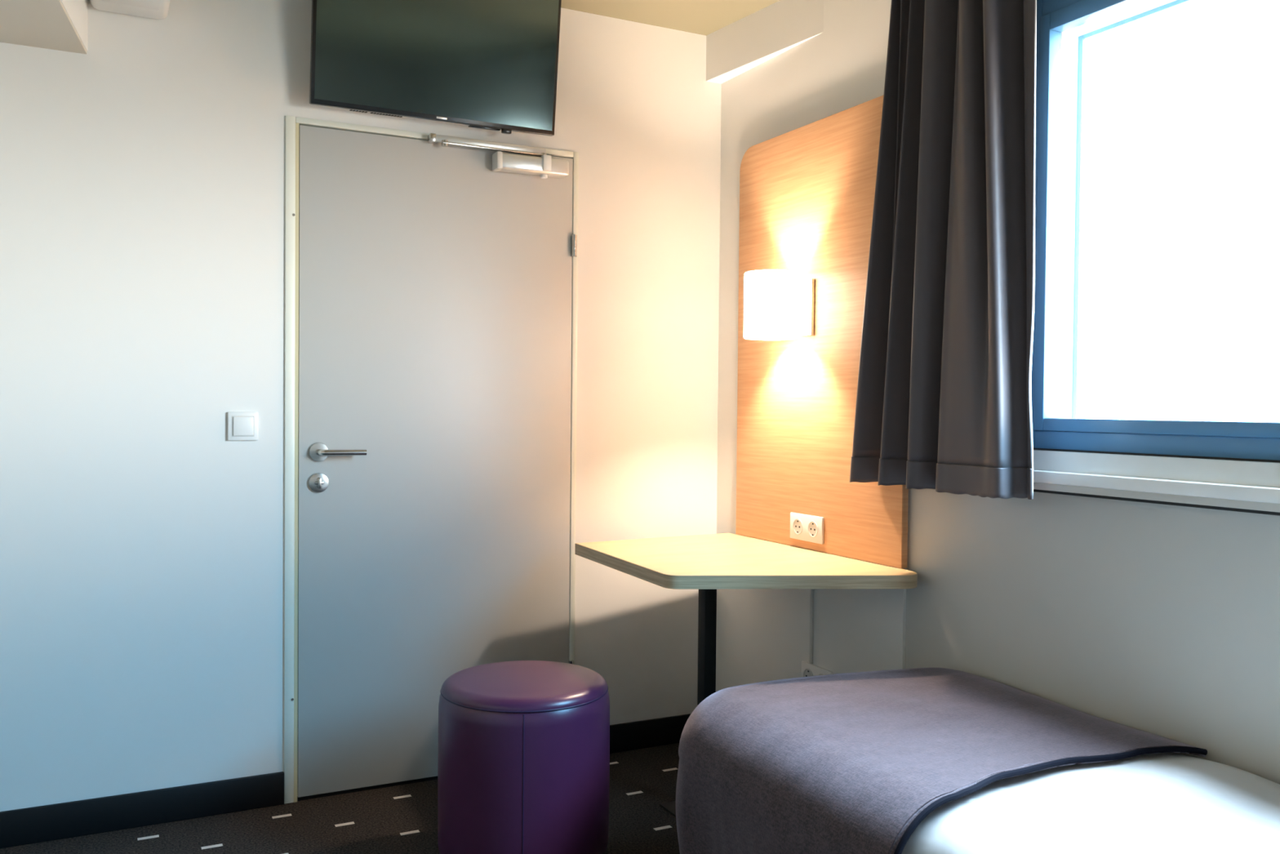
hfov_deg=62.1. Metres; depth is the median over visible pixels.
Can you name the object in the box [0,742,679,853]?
floor
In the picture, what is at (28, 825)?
baseboard
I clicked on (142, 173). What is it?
wall
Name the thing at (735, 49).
soffit
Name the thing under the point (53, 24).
soffit
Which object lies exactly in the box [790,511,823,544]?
power socket
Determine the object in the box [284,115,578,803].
door
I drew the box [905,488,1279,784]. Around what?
wall
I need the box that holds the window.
[1031,0,1279,515]
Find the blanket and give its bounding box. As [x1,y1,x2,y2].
[675,666,1207,853]
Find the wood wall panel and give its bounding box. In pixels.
[735,95,908,568]
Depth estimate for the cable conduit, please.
3.31 m
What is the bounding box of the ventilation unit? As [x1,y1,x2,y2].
[90,0,169,19]
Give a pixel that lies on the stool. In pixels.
(523, 753)
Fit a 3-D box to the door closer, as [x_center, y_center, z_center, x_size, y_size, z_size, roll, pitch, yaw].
[-0.445,-0.858,3.392,0.461,0.097,0.061,0,1,-27]
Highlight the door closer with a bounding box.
[427,133,568,178]
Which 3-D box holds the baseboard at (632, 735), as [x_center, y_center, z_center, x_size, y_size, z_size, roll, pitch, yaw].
[0.026,1.070,3.712,0.553,0.097,0.013,0,1,-27]
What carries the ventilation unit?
attached to the wall at (142, 173)
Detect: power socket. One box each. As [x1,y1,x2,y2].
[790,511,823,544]
[801,660,832,676]
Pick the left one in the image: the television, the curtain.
the television
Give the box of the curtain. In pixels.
[849,0,1036,499]
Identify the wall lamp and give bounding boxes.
[743,269,814,340]
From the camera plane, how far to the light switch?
3.08 m
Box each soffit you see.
[0,0,88,54]
[706,0,823,84]
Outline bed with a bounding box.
[901,752,1279,853]
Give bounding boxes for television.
[309,0,561,136]
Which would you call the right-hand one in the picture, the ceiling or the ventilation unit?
the ceiling
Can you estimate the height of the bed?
0.510 m
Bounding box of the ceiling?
[560,0,780,35]
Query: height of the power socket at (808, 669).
0.082 m
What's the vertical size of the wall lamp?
0.203 m
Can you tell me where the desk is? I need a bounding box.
[574,533,917,817]
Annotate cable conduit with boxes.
[808,588,813,663]
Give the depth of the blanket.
2.23 m
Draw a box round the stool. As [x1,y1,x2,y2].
[437,660,609,853]
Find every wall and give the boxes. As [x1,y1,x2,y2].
[0,0,721,811]
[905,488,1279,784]
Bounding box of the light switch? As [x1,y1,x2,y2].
[227,411,257,440]
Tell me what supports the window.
in the wall at (1161, 620)
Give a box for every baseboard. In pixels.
[0,771,284,848]
[609,713,690,753]
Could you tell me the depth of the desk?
3.05 m
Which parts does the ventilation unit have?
intake panel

